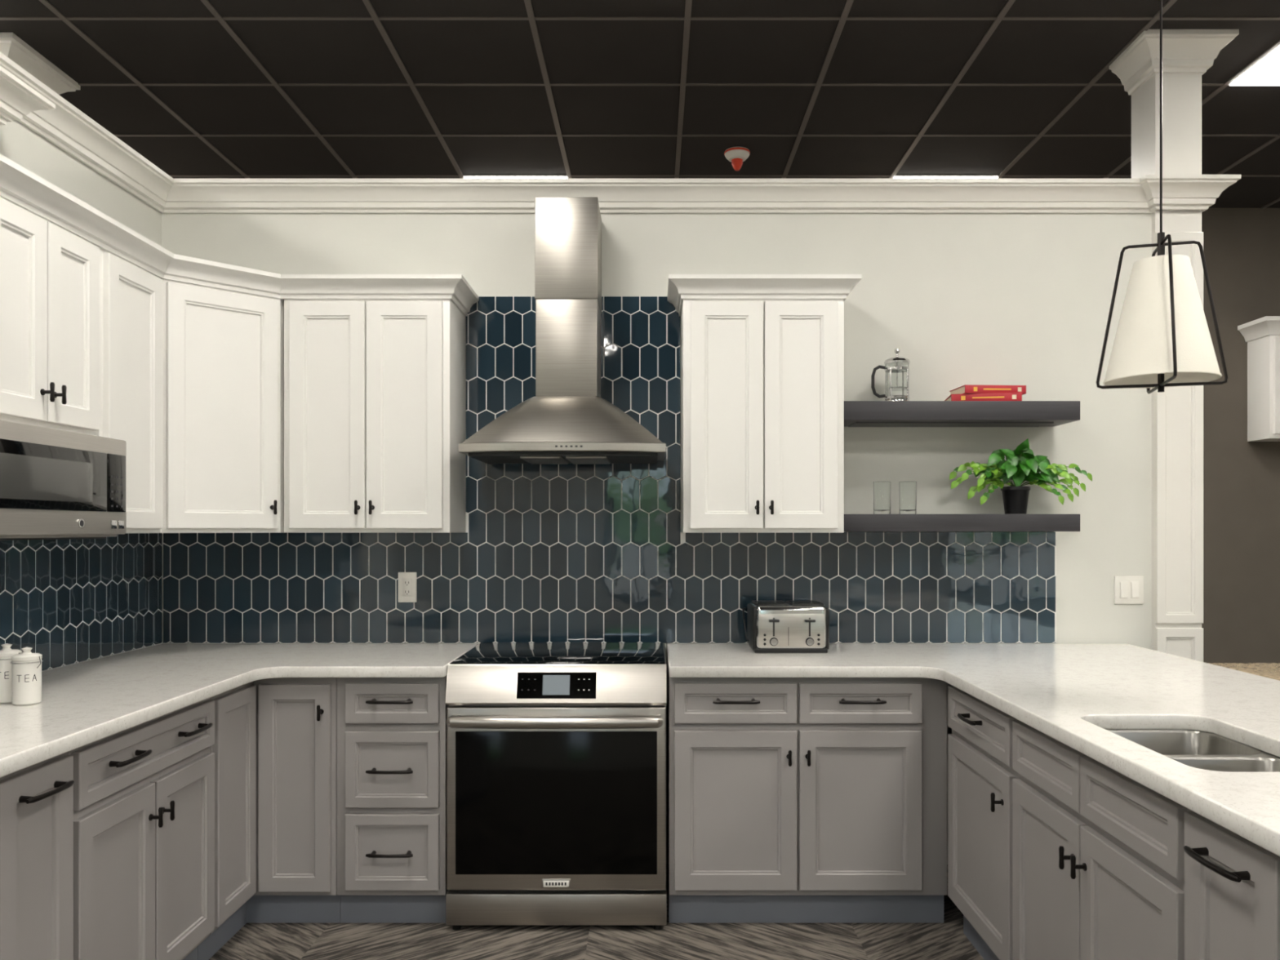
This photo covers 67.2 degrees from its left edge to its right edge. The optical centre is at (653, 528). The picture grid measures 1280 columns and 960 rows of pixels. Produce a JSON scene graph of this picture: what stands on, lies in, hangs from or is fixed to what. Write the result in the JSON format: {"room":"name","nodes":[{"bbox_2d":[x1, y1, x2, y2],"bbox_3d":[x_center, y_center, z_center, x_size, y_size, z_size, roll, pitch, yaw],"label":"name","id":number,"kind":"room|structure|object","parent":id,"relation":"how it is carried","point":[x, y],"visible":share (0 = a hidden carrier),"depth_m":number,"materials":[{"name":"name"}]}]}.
{"room":"kitchen showroom","nodes":[
{"label":"kitchen showroom","id":0,"kind":"room"},
{"bbox_2d":[0,120,161,671],"bbox_3d":[-2.091,-0.014,2.240,0.118,2.800,3.480,0,0,0],"label":"wall","id":1,"kind":"structure","parent":0,"point":[20,144],"depth_m":3.40,"materials":[{"name":"paint"}]},
{"bbox_2d":[0,65,55,124],"bbox_3d":[-1.930,-1.249,1.725,0.200,0.100,2.450,0,0,0],"label":"trim","id":2,"kind":"structure","parent":1,"relation":"attached to","point":[18,99],"depth_m":2.83,"materials":[{"name":"white wood"}]},
{"bbox_2d":[0,196,99,435],"bbox_3d":[-1.848,-0.595,2.708,0.363,0.618,0.556,0,0,0],"label":"upper cabinet","id":3,"kind":"object","parent":1,"relation":"attached to","point":[50,274],"visible":0.97,"depth_m":2.70,"materials":[{"name":"white wood"}]},
{"bbox_2d":[0,419,126,540],"bbox_3d":[-1.822,-0.123,2.607,0.396,0.306,0.755,0,0,0],"label":"microwave oven","id":4,"kind":"object","parent":3,"relation":"attached to","point":[55,484],"visible":1,"depth_m":2.64,"materials":[{"name":"metal"}]},
{"bbox_2d":[0,533,162,671],"bbox_3d":[-2.027,0.243,2.636,0.009,0.456,2.673,0,0,0],"label":"tile backsplash","id":5,"kind":"structure","parent":1,"relation":"attached to","point":[71,602],"depth_m":3.41,"materials":[{"name":"tile"}]},
{"bbox_2d":[97,246,163,533],"bbox_3d":[-1.848,-0.445,3.178,0.363,0.918,0.375,0,0,0],"label":"upper cabinet","id":6,"kind":"object","parent":1,"relation":"attached to","point":[131,296],"visible":0.26,"depth_m":3.18,"materials":[{"name":"white wood"}]},
{"bbox_2d":[208,864,983,959],"bbox_3d":[0.300,1.436,0.550,12.600,0.100,11.100,0,0,0],"label":"floor","id":7,"kind":"structure","parent":0,"point":[945,940],"depth_m":3.22,"materials":[{"name":"wood"}]},
{"bbox_2d":[0,751,74,959],"bbox_3d":[-1.664,0.949,2.149,0.671,0.875,0.278,0,0,0],"label":"base cabinet","id":8,"kind":"object","parent":7,"relation":"on","point":[37,800],"visible":0.97,"depth_m":2.16,"materials":[{"name":"grey wood"}]},
{"bbox_2d":[67,697,214,959],"bbox_3d":[-1.664,0.949,2.658,0.671,0.875,0.735,0,0,0],"label":"base cabinet","id":9,"kind":"object","parent":7,"relation":"on","point":[144,793],"visible":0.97,"depth_m":2.60,"materials":[{"name":"grey wood"}]},
{"bbox_2d":[197,677,340,959],"bbox_3d":[-1.561,0.949,3.498,0.918,0.875,0.941,0,0,0],"label":"base cabinet","id":10,"kind":"object","parent":7,"relation":"on","point":[274,748],"visible":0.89,"depth_m":3.33,"materials":[{"name":"grey wood"}]},
{"bbox_2d":[0,643,478,777],"bbox_3d":[-1.369,0.491,2.683,1.305,0.038,2.575,0,0,0],"label":"countertop","id":11,"kind":"structure","parent":10,"relation":"on","point":[82,704],"depth_m":3.08,"materials":[{"name":"white stone"}]},
{"bbox_2d":[0,643,22,703],"bbox_3d":[-1.765,0.392,2.630,0.078,0.160,0.078,0,0,-41],"label":"tea canister","id":12,"kind":"object","parent":11,"relation":"on","point":[6,652],"visible":0.62,"depth_m":2.60,"materials":[{"name":"white ceramic"}]},
{"bbox_2d":[9,646,43,706],"bbox_3d":[-1.690,0.395,2.600,0.076,0.154,0.076,0,0,-41],"label":"tea canister","id":13,"kind":"object","parent":11,"relation":"on","point":[27,665],"visible":1,"depth_m":2.57,"materials":[{"name":"white ceramic"}]},
{"bbox_2d":[337,675,448,922],"bbox_3d":[-0.911,0.949,3.629,0.378,0.875,0.681,0,0,0],"label":"base cabinet","id":14,"kind":"object","parent":7,"relation":"on","point":[392,732],"visible":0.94,"depth_m":3.34,"materials":[{"name":"grey wood"}]},
{"bbox_2d":[444,642,666,929],"bbox_3d":[-0.333,0.927,3.597,0.760,0.918,0.738,0,0,0],"label":"range","id":15,"kind":"object","parent":7,"relation":"on","point":[557,751],"visible":1,"depth_m":3.31,"materials":[{"name":"metal"}]},
{"bbox_2d":[666,657,947,922],"bbox_3d":[0.540,0.949,3.629,0.968,0.875,0.681,0,0,0],"label":"base cabinet","id":16,"kind":"object","parent":7,"relation":"on","point":[789,799],"visible":0.94,"depth_m":3.34,"materials":[{"name":"grey wood"}]},
{"bbox_2d":[666,643,1279,856],"bbox_3d":[1.005,0.491,2.483,1.898,0.038,2.975,0,0,0],"label":"countertop","id":17,"kind":"structure","parent":16,"relation":"on","point":[1072,694],"depth_m":2.85,"materials":[{"name":"white stone"}]},
{"bbox_2d":[742,600,829,653],"bbox_3d":[0.516,0.379,3.796,0.308,0.186,0.335,0,0,0],"label":"toaster","id":18,"kind":"object","parent":17,"relation":"on","point":[772,626],"visible":1,"depth_m":3.65,"materials":[{"name":"silver metal"}]},
{"bbox_2d":[1106,729,1279,772],"bbox_3d":[1.232,0.607,2.161,0.355,0.192,0.598,0,0,0],"label":"sink","id":19,"kind":"object","parent":17,"relation":"in","point":[1205,750],"visible":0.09,"depth_m":2.38,"materials":[{"name":"metal"}]},
{"bbox_2d":[947,685,1017,959],"bbox_3d":[1.299,0.949,3.007,0.671,0.875,0.595,0,0,0],"label":"base cabinet","id":20,"kind":"object","parent":7,"relation":"on","point":[980,772],"visible":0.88,"depth_m":2.97,"materials":[{"name":"grey wood"}]},
{"bbox_2d":[1012,720,1191,959],"bbox_3d":[1.303,0.949,2.272,0.664,0.875,0.872,0,0,0],"label":"base cabinet","id":21,"kind":"object","parent":7,"relation":"on","point":[1098,853],"visible":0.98,"depth_m":2.23,"materials":[{"name":"grey wood"}]},
{"bbox_2d":[1183,810,1279,959],"bbox_3d":[1.299,0.949,1.689,0.671,0.875,0.290,0,0,0],"label":"base cabinet","id":22,"kind":"object","parent":7,"relation":"on","point":[1232,882],"visible":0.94,"depth_m":1.69,"materials":[{"name":"grey wood"}]},
{"bbox_2d":[1208,662,1279,680],"bbox_3d":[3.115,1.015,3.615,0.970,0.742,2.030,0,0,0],"label":"countertop","id":23,"kind":"structure","parent":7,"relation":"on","point":[1270,670],"depth_m":4.46,"materials":[{"name":"beige stone"}]},
{"bbox_2d":[0,0,1279,208],"bbox_3d":[0.300,-2.047,0.550,12.600,0.106,11.100,0,0,0],"label":"ceiling","id":24,"kind":"structure","parent":0,"point":[199,89],"depth_m":4.37,"materials":[{"name":"tile"}]},
{"bbox_2d":[463,177,567,178],"bbox_3d":[-0.780,-1.994,5.730,0.586,0.008,0.544,0,0,0],"label":"ceiling light panel","id":25,"kind":"object","parent":24,"relation":"in","point":[464,177],"depth_m":5.46,"materials":[{"name":"white plastic"}]},
{"bbox_2d":[724,146,750,170],"bbox_3d":[0.445,-1.949,5.100,0.137,0.102,0.137,0,0,0],"label":"sprinkler head","id":26,"kind":"object","parent":24,"relation":"attached to","point":[736,156],"visible":1,"depth_m":5.07,"materials":[{"name":"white plastic"}]},
{"bbox_2d":[893,177,997,178],"bbox_3d":[1.660,-1.994,5.730,0.586,0.008,0.544,0,0,0],"label":"ceiling light panel","id":27,"kind":"object","parent":24,"relation":"in","point":[894,177],"depth_m":5.47,"materials":[{"name":"white plastic"}]},
{"bbox_2d":[1096,0,1228,394],"bbox_3d":[1.350,-1.181,2.560,0.279,1.635,0.279,0,0,-44],"label":"pendant lamp","id":28,"kind":"object","parent":24,"relation":"hanging from","point":[1162,338],"visible":1,"depth_m":2.49,"materials":[{"name":"linen fabric"},{"name":"black metal"}]},
{"bbox_2d":[1229,45,1279,85],"bbox_3d":[2.880,-1.994,4.050,0.586,0.008,0.544,0,0,0],"label":"ceiling light panel","id":29,"kind":"object","parent":24,"relation":"in","point":[1266,72],"depth_m":4.21,"materials":[{"name":"white plastic"}]},
{"bbox_2d":[161,213,1151,864],"bbox_3d":[-0.045,-0.014,4.065,4.210,2.800,0.170,0,0,0],"label":"wall","id":30,"kind":"structure","parent":0,"point":[971,299],"depth_m":3.98,"materials":[{"name":"paint"}]},
{"bbox_2d":[160,278,284,533],"bbox_3d":[-1.719,-0.445,3.673,0.622,0.918,0.611,0,0,0],"label":"upper cabinet","id":31,"kind":"object","parent":30,"relation":"attached to","point":[224,349],"visible":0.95,"depth_m":3.50,"materials":[{"name":"white wood"}]},
{"bbox_2d":[284,298,465,532],"bbox_3d":[-1.091,-0.445,3.798,0.633,0.918,0.363,0,0,0],"label":"upper cabinet","id":32,"kind":"object","parent":30,"relation":"attached to","point":[375,388],"visible":0.97,"depth_m":3.66,"materials":[{"name":"white wood"}]},
{"bbox_2d":[0,154,478,315],"bbox_3d":[-1.362,-0.916,3.313,0.630,0.080,1.827,0,0,39],"label":"crown molding","id":33,"kind":"structure","parent":32,"relation":"attached to","point":[19,185],"depth_m":3.43,"materials":[{"name":"white wood"}]},
{"bbox_2d":[458,196,666,464],"bbox_3d":[-0.333,-0.768,3.722,0.760,1.012,0.492,0,0,0],"label":"range hood","id":34,"kind":"object","parent":30,"relation":"attached to","point":[567,420],"visible":1,"depth_m":3.69,"materials":[{"name":"metal"}]},
{"bbox_2d":[466,296,680,546],"bbox_3d":[-0.330,-0.445,3.975,0.885,1.032,0.009,0,0,0],"label":"tile backsplash","id":35,"kind":"structure","parent":30,"relation":"attached to","point":[641,335],"depth_m":3.97,"materials":[{"name":"tile"}]},
{"bbox_2d":[163,532,1056,643],"bbox_3d":[-0.179,0.242,3.975,3.682,0.460,0.009,0,0,0],"label":"tile backsplash","id":36,"kind":"structure","parent":30,"relation":"attached to","point":[282,587],"depth_m":3.97,"materials":[{"name":"tile"}]},
{"bbox_2d":[398,572,416,602],"bbox_3d":[-1.012,0.240,3.967,0.076,0.124,0.008,0,0,0],"label":"wall outlet","id":37,"kind":"object","parent":36,"relation":"attached to","point":[406,580],"visible":1,"depth_m":3.96,"materials":[{"name":"white plastic"}]},
{"bbox_2d":[0,52,1240,213],"bbox_3d":[0.158,-1.359,2.325,4.375,0.110,3.650,0,0,0],"label":"trim","id":38,"kind":"structure","parent":30,"relation":"attached to","point":[66,126],"depth_m":3.92,"materials":[{"name":"white wood"}]},
{"bbox_2d":[667,274,862,532],"bbox_3d":[0.421,-0.471,3.796,0.724,0.970,0.365,0,0,0],"label":"upper cabinet","id":39,"kind":"object","parent":30,"relation":"attached to","point":[762,380],"depth_m":3.66,"materials":[{"name":"white wood"}]},
{"bbox_2d":[844,400,1079,426],"bbox_3d":[1.192,-0.457,3.854,0.926,0.078,0.249,0,0,0],"label":"floating shelf","id":40,"kind":"object","parent":30,"relation":"attached to","point":[856,413],"visible":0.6,"depth_m":3.73,"materials":[{"name":"grey wood"}]},
{"bbox_2d":[871,348,910,400],"bbox_3d":[0.957,-0.609,3.859,0.142,0.224,0.102,0,0,28],"label":"press","id":41,"kind":"object","parent":40,"relation":"on","point":[896,368],"visible":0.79,"depth_m":3.81,"materials":[{"name":"clear glass"}]},
{"bbox_2d":[944,384,1026,400],"bbox_3d":[1.324,-0.529,3.851,0.291,0.066,0.207,0,0,6],"label":"books","id":42,"kind":"object","parent":40,"relation":"on","point":[966,392],"visible":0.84,"depth_m":3.76,"materials":[{"name":"red paper"}]},
{"bbox_2d":[844,514,1079,531],"bbox_3d":[1.192,-0.024,3.854,0.926,0.068,0.249,0,0,0],"label":"floating shelf","id":43,"kind":"object","parent":30,"relation":"attached to","point":[852,522],"visible":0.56,"depth_m":3.73,"materials":[{"name":"grey wood"}]},
{"bbox_2d":[873,480,890,514],"bbox_3d":[0.915,-0.124,3.850,0.069,0.131,0.069,0,0,0],"label":"drinking glass","id":44,"kind":"object","parent":43,"relation":"on","point":[882,490],"visible":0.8,"depth_m":3.82,"materials":[{"name":"clear"}]},
{"bbox_2d":[898,480,916,514],"bbox_3d":[1.018,-0.124,3.850,0.069,0.131,0.069,0,0,0],"label":"drinking glass","id":45,"kind":"object","parent":43,"relation":"on","point":[907,490],"visible":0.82,"depth_m":3.82,"materials":[{"name":"clear"}]},
{"bbox_2d":[949,438,1092,514],"bbox_3d":[1.468,-0.209,3.812,0.571,0.302,0.190,0,0,0],"label":"potted plant","id":46,"kind":"object","parent":43,"relation":"on","point":[1020,465],"visible":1,"depth_m":3.80,"materials":[{"name":"green plant"}]},
{"bbox_2d":[1114,576,1143,604],"bbox_3d":[1.965,0.252,3.974,0.120,0.116,0.012,0,0,0],"label":"switch plate","id":47,"kind":"object","parent":30,"relation":"attached to","point":[1127,589],"visible":1,"depth_m":3.97,"materials":[{"name":"white plastic"}]},
{"bbox_2d":[1109,29,1239,662],"bbox_3d":[2.155,-0.307,4.003,0.380,3.386,0.295,0,0,0],"label":"wall column","id":48,"kind":"structure","parent":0,"point":[1177,411],"depth_m":3.95,"materials":[{"name":"white paint"}]},
{"bbox_2d":[1201,208,1279,662],"bbox_3d":[0.300,-0.307,6.050,12.600,3.386,0.100,0,0,0],"label":"wall","id":49,"kind":"structure","parent":0,"point":[1241,624],"depth_m":6.00,"materials":[{"name":"grey paint"}]},
{"bbox_2d":[1237,315,1279,441],"bbox_3d":[4.100,-0.904,5.859,0.920,0.720,0.279,0,0,0],"label":"upper cabinet","id":50,"kind":"object","parent":49,"relation":"attached to","point":[1262,335],"visible":1,"depth_m":5.83,"materials":[{"name":"white wood"}]},
{"label":"outside","id":51,"kind":"structure","parent":0,"visible":0},
{"bbox_2d":[0,32,80,94],"bbox_3d":[-2.850,-0.307,4.110,0.540,3.386,0.460,0,0,0],"label":"column","id":52,"kind":"structure","parent":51,"point":[11,46],"depth_m":4.07,"materials":[{"name":"white wood"}]}
]}

